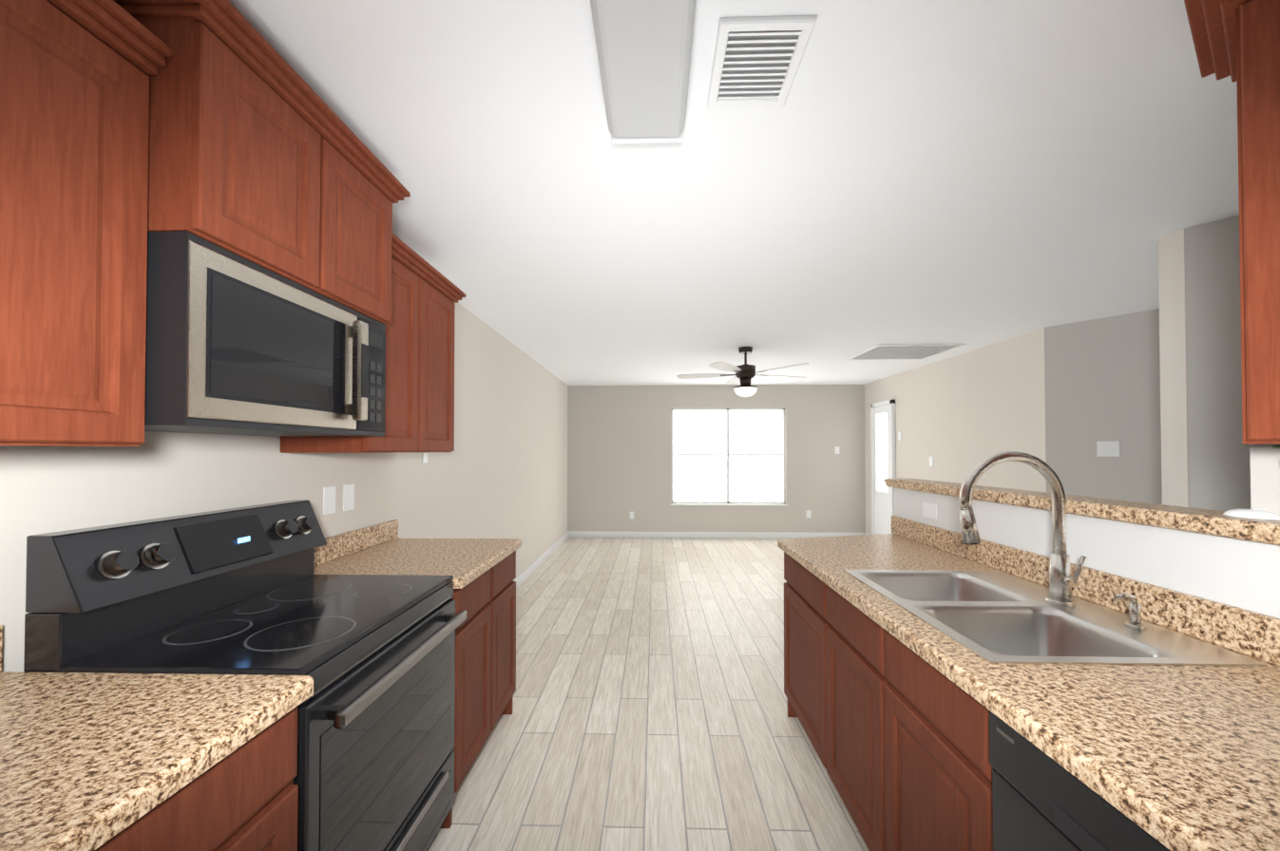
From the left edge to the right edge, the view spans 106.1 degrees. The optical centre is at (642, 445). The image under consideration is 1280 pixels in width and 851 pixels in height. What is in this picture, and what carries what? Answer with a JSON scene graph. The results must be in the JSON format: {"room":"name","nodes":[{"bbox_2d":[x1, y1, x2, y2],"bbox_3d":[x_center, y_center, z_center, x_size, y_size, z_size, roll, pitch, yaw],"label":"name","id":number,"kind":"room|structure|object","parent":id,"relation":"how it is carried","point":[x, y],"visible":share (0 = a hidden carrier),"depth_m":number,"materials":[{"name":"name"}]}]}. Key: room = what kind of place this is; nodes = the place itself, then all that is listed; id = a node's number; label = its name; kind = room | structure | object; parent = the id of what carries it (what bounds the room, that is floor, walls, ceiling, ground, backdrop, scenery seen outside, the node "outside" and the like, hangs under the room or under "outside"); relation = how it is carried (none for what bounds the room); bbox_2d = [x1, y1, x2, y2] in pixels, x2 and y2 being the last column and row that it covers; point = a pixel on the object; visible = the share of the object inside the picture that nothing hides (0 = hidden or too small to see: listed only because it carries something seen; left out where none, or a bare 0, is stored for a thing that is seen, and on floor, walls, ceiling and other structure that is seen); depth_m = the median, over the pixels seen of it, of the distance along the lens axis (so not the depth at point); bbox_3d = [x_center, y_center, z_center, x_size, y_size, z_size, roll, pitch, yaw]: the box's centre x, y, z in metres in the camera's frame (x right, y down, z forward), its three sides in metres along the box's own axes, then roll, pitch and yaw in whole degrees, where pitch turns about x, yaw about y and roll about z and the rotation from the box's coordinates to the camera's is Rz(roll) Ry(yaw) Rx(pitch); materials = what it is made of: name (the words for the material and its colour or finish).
{"room":"kitchen","nodes":[
{"label":"kitchen","id":0,"kind":"room"},
{"bbox_2d":[0,303,567,671],"bbox_3d":[-1.383,0.195,2.561,0.100,2.440,10.570,0,-1,1],"label":"wall","id":1,"kind":"structure","parent":0,"point":[52,489],"depth_m":2.29,"materials":[{"name":"beige paint"}]},
{"bbox_2d":[0,0,172,446],"bbox_3d":[-1.194,-0.425,0.643,0.372,0.846,0.763,0,-1,1],"label":"upper cabinet","id":2,"kind":"object","parent":1,"relation":"attached to","point":[74,106],"visible":1,"depth_m":0.89,"materials":[{"name":"brown wood"}]},
{"bbox_2d":[113,0,410,324],"bbox_3d":[-1.127,-0.710,1.412,0.467,0.515,0.848,0,-1,1],"label":"upper cabinet","id":3,"kind":"object","parent":1,"relation":"attached to","point":[260,154],"visible":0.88,"depth_m":1.18,"materials":[{"name":"brown wood"}]},
{"bbox_2d":[144,230,385,437],"bbox_3d":[-1.132,-0.243,1.402,0.452,0.413,0.759,0,-1,1],"label":"microwave","id":4,"kind":"object","parent":3,"relation":"attached to","point":[236,345],"visible":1,"depth_m":1.18,"materials":[{"name":"black"}]},
{"bbox_2d":[323,486,335,515],"bbox_3d":[-1.342,0.237,2.064,0.006,0.118,0.075,0,-1,1],"label":"electrical outlet plate","id":5,"kind":"object","parent":1,"relation":"attached to","point":[329,500],"depth_m":2.06,"materials":[{"name":"white plastic"}]},
{"bbox_2d":[343,484,354,511],"bbox_3d":[-1.339,0.239,2.194,0.006,0.118,0.075,0,-1,1],"label":"electrical outlet plate","id":6,"kind":"object","parent":1,"relation":"attached to","point":[348,489],"depth_m":2.19,"materials":[{"name":"white plastic"}]},
{"bbox_2d":[280,233,466,453],"bbox_3d":[-1.154,-0.396,2.206,0.372,0.861,0.824,0,-1,1],"label":"upper cabinet","id":7,"kind":"object","parent":1,"relation":"attached to","point":[419,398],"visible":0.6,"depth_m":2.14,"materials":[{"name":"brown wood"}]},
{"bbox_2d":[422,453,427,462],"bbox_3d":[-1.320,0.080,2.926,0.006,0.060,0.060,0,-1,1],"label":"electrical outlet plate","id":8,"kind":"object","parent":1,"relation":"attached to","point":[425,455],"depth_m":2.92,"materials":[{"name":"white plastic"}]},
{"bbox_2d":[427,537,869,850],"bbox_3d":[2.346,1.443,2.448,7.560,0.060,10.570,0,-1,1],"label":"floor","id":9,"kind":"structure","parent":0,"point":[649,705],"depth_m":2.46,"materials":[{"name":"beige wood"}]},
{"bbox_2d":[94,706,298,850],"bbox_3d":[-1.043,0.953,0.769,0.666,0.874,0.465,0,-1,1],"label":"base cabinet","id":10,"kind":"object","parent":9,"relation":"on","point":[243,797],"visible":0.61,"depth_m":0.82,"materials":[{"name":"brown wood"}]},
{"bbox_2d":[0,625,313,850],"bbox_3d":[-1.048,0.438,0.186,0.688,0.139,1.646,0,-1,1],"label":"countertop","id":11,"kind":"structure","parent":10,"relation":"on","point":[91,761],"depth_m":0.78,"materials":[{"name":"stone"}]},
{"bbox_2d":[23,499,466,850],"bbox_3d":[-0.969,0.799,1.387,0.667,1.200,0.766,0,-1,1],"label":"range","id":12,"kind":"object","parent":9,"relation":"on","point":[244,590],"visible":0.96,"depth_m":1.23,"materials":[{"name":"black metal"}]},
{"bbox_2d":[439,551,515,828],"bbox_3d":[-1.008,0.972,2.163,0.666,0.874,0.780,0,-1,1],"label":"base cabinet","id":13,"kind":"object","parent":9,"relation":"on","point":[485,686],"visible":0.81,"depth_m":2.05,"materials":[{"name":"brown wood"}]},
{"bbox_2d":[313,519,521,589],"bbox_3d":[-0.997,0.465,2.176,0.688,0.139,0.796,0,-1,1],"label":"countertop","id":14,"kind":"structure","parent":13,"relation":"on","point":[379,549],"depth_m":2.12,"materials":[{"name":"stone"}]},
{"bbox_2d":[783,552,818,754],"bbox_3d":[1.076,0.973,2.198,0.692,0.874,0.629,0,-1,1],"label":"base cabinet","id":15,"kind":"object","parent":9,"relation":"on","point":[801,586],"depth_m":2.22,"materials":[{"name":"brown wood"}]},
{"bbox_2d":[777,515,1279,850],"bbox_3d":[1.038,0.449,1.035,0.718,0.139,3.450,0,-1,1],"label":"countertop","id":16,"kind":"structure","parent":15,"relation":"on","point":[1178,757],"depth_m":0.92,"materials":[{"name":"stone"}]},
{"bbox_2d":[959,451,1086,607],"bbox_3d":[1.136,0.250,1.449,0.330,0.462,0.100,0,-1,1],"label":"faucet","id":17,"kind":"object","parent":16,"relation":"on","point":[1062,582],"visible":1,"depth_m":1.45,"materials":[{"name":"silver metal"}]},
{"bbox_2d":[843,570,1267,666],"bbox_3d":[1.070,0.570,1.457,0.590,0.178,0.820,0,-1,1],"label":"sink","id":18,"kind":"object","parent":16,"relation":"in","point":[994,617],"visible":0.44,"depth_m":1.42,"materials":[{"name":"silver metal"}]},
{"bbox_2d":[1115,592,1146,630],"bbox_3d":[1.282,0.434,1.264,0.066,0.088,0.040,0,-1,1],"label":"soap dispenser","id":19,"kind":"object","parent":18,"relation":"on","point":[1135,615],"visible":0.98,"depth_m":1.26,"materials":[{"name":"silver metal"}]},
{"bbox_2d":[818,578,875,850],"bbox_3d":[1.063,0.965,1.657,0.692,0.874,0.489,0,-1,1],"label":"base cabinet","id":20,"kind":"object","parent":9,"relation":"on","point":[846,635],"depth_m":1.68,"materials":[{"name":"brown wood"}]},
{"bbox_2d":[875,622,993,850],"bbox_3d":[1.050,0.959,1.182,0.692,0.874,0.460,0,-1,1],"label":"base cabinet","id":21,"kind":"object","parent":9,"relation":"on","point":[896,730],"depth_m":1.20,"materials":[{"name":"brown wood"}]},
{"bbox_2d":[988,709,1170,850],"bbox_3d":[0.980,0.955,0.647,0.602,0.868,0.600,0,-1,1],"label":"dishwasher","id":22,"kind":"object","parent":9,"relation":"on","point":[1041,801],"visible":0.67,"depth_m":0.82,"materials":[{"name":"black metal"}]},
{"bbox_2d":[567,384,865,533],"bbox_3d":[1.212,0.265,7.721,4.825,2.440,0.120,0,-1,1],"label":"wall","id":23,"kind":"structure","parent":0,"point":[619,453],"depth_m":7.67,"materials":[{"name":"beige paint"}]},
{"bbox_2d":[629,512,633,518],"bbox_3d":[-0.167,1.125,7.680,0.075,0.118,0.006,0,-1,1],"label":"electrical outlet plate","id":24,"kind":"object","parent":23,"relation":"attached to","point":[631,514],"depth_m":7.68,"materials":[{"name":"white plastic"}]},
{"bbox_2d":[513,531,869,589],"bbox_3d":[1.893,1.396,4.846,6.333,0.100,5.561,0,-1,1],"label":"baseboard","id":25,"kind":"structure","parent":23,"relation":"attached to","point":[523,577],"depth_m":7.62,"materials":[{"name":"white wood"}]},
{"bbox_2d":[670,408,787,505],"bbox_3d":[1.376,0.186,7.690,1.855,1.551,0.125,0,-1,1],"label":"window","id":26,"kind":"structure","parent":23,"relation":"in","point":[728,456],"depth_m":7.74,"materials":[{"name":"white"}]},
{"bbox_2d":[805,510,811,517],"bbox_3d":[2.633,1.094,7.609,0.075,0.118,0.006,0,-1,1],"label":"electrical outlet plate","id":27,"kind":"object","parent":23,"relation":"attached to","point":[809,512],"depth_m":7.61,"materials":[{"name":"white plastic"}]},
{"bbox_2d":[834,446,839,454],"bbox_3d":[3.082,0.084,7.612,0.075,0.118,0.006,0,-1,1],"label":"electrical outlet plate","id":28,"kind":"object","parent":23,"relation":"attached to","point":[836,448],"depth_m":7.61,"materials":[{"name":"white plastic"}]},
{"bbox_2d":[228,0,1239,385],"bbox_3d":[2.346,-1.057,2.482,7.560,0.060,10.570,0,-1,1],"label":"ceiling","id":29,"kind":"structure","parent":0,"point":[912,135],"depth_m":1.84,"materials":[{"name":"white paint"}]},
{"bbox_2d":[590,0,696,143],"bbox_3d":[-0.002,-1.010,0.944,0.239,0.074,1.206,0,-1,1],"label":"ceiling light fixture","id":30,"kind":"object","parent":29,"relation":"attached to","point":[644,49],"visible":1,"depth_m":1.23,"materials":[{"name":"grey plastic"}]},
{"bbox_2d":[676,346,808,397],"bbox_3d":[1.053,-0.741,4.978,1.383,0.500,1.330,0,-1,1],"label":"ceiling fan","id":31,"kind":"object","parent":29,"relation":"hanging from","point":[745,374],"visible":1,"depth_m":4.87,"materials":[{"name":"brown metal"}]},
{"bbox_2d":[706,15,817,108],"bbox_3d":[0.310,-1.035,1.319,0.235,0.013,0.295,0,-1,1],"label":"ceiling vent","id":32,"kind":"object","parent":29,"relation":"in","point":[756,62],"visible":1,"depth_m":1.29,"materials":[{"name":"white plastic"}]},
{"bbox_2d":[846,343,966,360],"bbox_3d":[2.763,-0.983,5.117,0.860,0.013,0.760,0,-1,1],"label":"ceiling vent","id":33,"kind":"object","parent":29,"relation":"in","point":[900,352],"visible":1,"depth_m":5.06,"materials":[{"name":"white plastic"}]},
{"bbox_2d":[864,327,1046,534],"bbox_3d":[3.527,0.240,5.846,0.100,2.440,3.510,0,-1,1],"label":"wall","id":34,"kind":"structure","parent":0,"point":[958,417],"depth_m":5.06,"materials":[{"name":"beige paint"}]},
{"bbox_2d":[870,400,895,534],"bbox_3d":[3.450,0.423,6.961,0.108,2.096,0.640,0,-1,1],"label":"door","id":35,"kind":"structure","parent":34,"relation":"in","point":[883,440],"depth_m":6.94,"materials":[{"name":"white"}]},
{"bbox_2d":[897,431,901,440],"bbox_3d":[3.491,-0.121,6.522,0.006,0.120,0.090,0,-1,1],"label":"switch plate","id":36,"kind":"object","parent":34,"relation":"attached to","point":[900,439],"depth_m":6.51,"materials":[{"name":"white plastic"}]},
{"bbox_2d":[929,457,933,466],"bbox_3d":[3.472,0.199,5.783,0.006,0.118,0.075,0,-1,1],"label":"switch plate","id":37,"kind":"object","parent":34,"relation":"attached to","point":[930,458],"depth_m":5.77,"materials":[{"name":"white plastic"}]},
{"bbox_2d":[893,487,1279,618],"bbox_3d":[1.477,0.817,1.824,0.115,1.175,1.860,0,-1,1],"label":"wall","id":38,"kind":"structure","parent":0,"point":[1243,574],"depth_m":1.35,"materials":[{"name":"white paint"}]},
{"bbox_2d":[922,501,936,519],"bbox_3d":[1.430,0.327,2.392,0.006,0.075,0.118,0,-1,1],"label":"outlet","id":39,"kind":"object","parent":38,"relation":"attached to","point":[929,510],"visible":1,"depth_m":2.39,"materials":[{"name":"white plastic"}]},
{"bbox_2d":[885,478,1279,545],"bbox_3d":[1.478,0.206,1.845,0.173,0.046,1.925,0,-1,1],"label":"cap","id":40,"kind":"object","parent":38,"relation":"on","point":[1212,523],"visible":1,"depth_m":1.38,"materials":[{"name":"stone"}]},
{"bbox_2d":[1222,508,1279,520],"bbox_3d":[1.462,0.163,1.153,0.070,0.019,0.105,0,-1,1],"label":"plate","id":41,"kind":"object","parent":40,"relation":"on","point":[1252,514],"visible":0.98,"depth_m":1.13,"materials":[{"name":"white ceramic"}]},
{"bbox_2d":[1044,308,1162,504],"bbox_3d":[4.495,0.197,2.765,0.115,2.440,3.400,1,-1,-37],"label":"wall","id":42,"kind":"structure","parent":0,"point":[1101,379],"depth_m":3.80,"materials":[{"name":"grey paint"}]},
{"bbox_2d":[1096,440,1120,457],"bbox_3d":[3.662,0.031,3.780,0.010,0.120,0.130,1,-1,-37],"label":"light switch","id":43,"kind":"object","parent":42,"relation":"attached to","point":[1108,448],"visible":1,"depth_m":3.78,"materials":[{"name":"white plastic"}]},
{"bbox_2d":[1158,215,1250,511],"bbox_3d":[3.597,0.173,0.968,0.076,2.440,3.495,1,-1,-37],"label":"wall","id":44,"kind":"structure","parent":0,"point":[1205,458],"depth_m":2.24,"materials":[{"name":"grey paint"}]},
{"bbox_2d":[1249,444,1279,515],"bbox_3d":[2.459,0.158,-0.098,0.115,2.440,3.200,1,-1,-37],"label":"wall","id":45,"kind":"structure","parent":0,"point":[1265,477],"depth_m":1.13,"materials":[{"name":"white paint"}]},
{"bbox_2d":[1184,0,1279,445],"bbox_3d":[1.434,-0.477,0.856,0.394,0.947,0.592,1,-1,-37],"label":"upper cabinet","id":46,"kind":"object","parent":45,"relation":"attached to","point":[1237,42],"visible":1,"depth_m":0.94,"materials":[{"name":"brown wood"}]}
]}

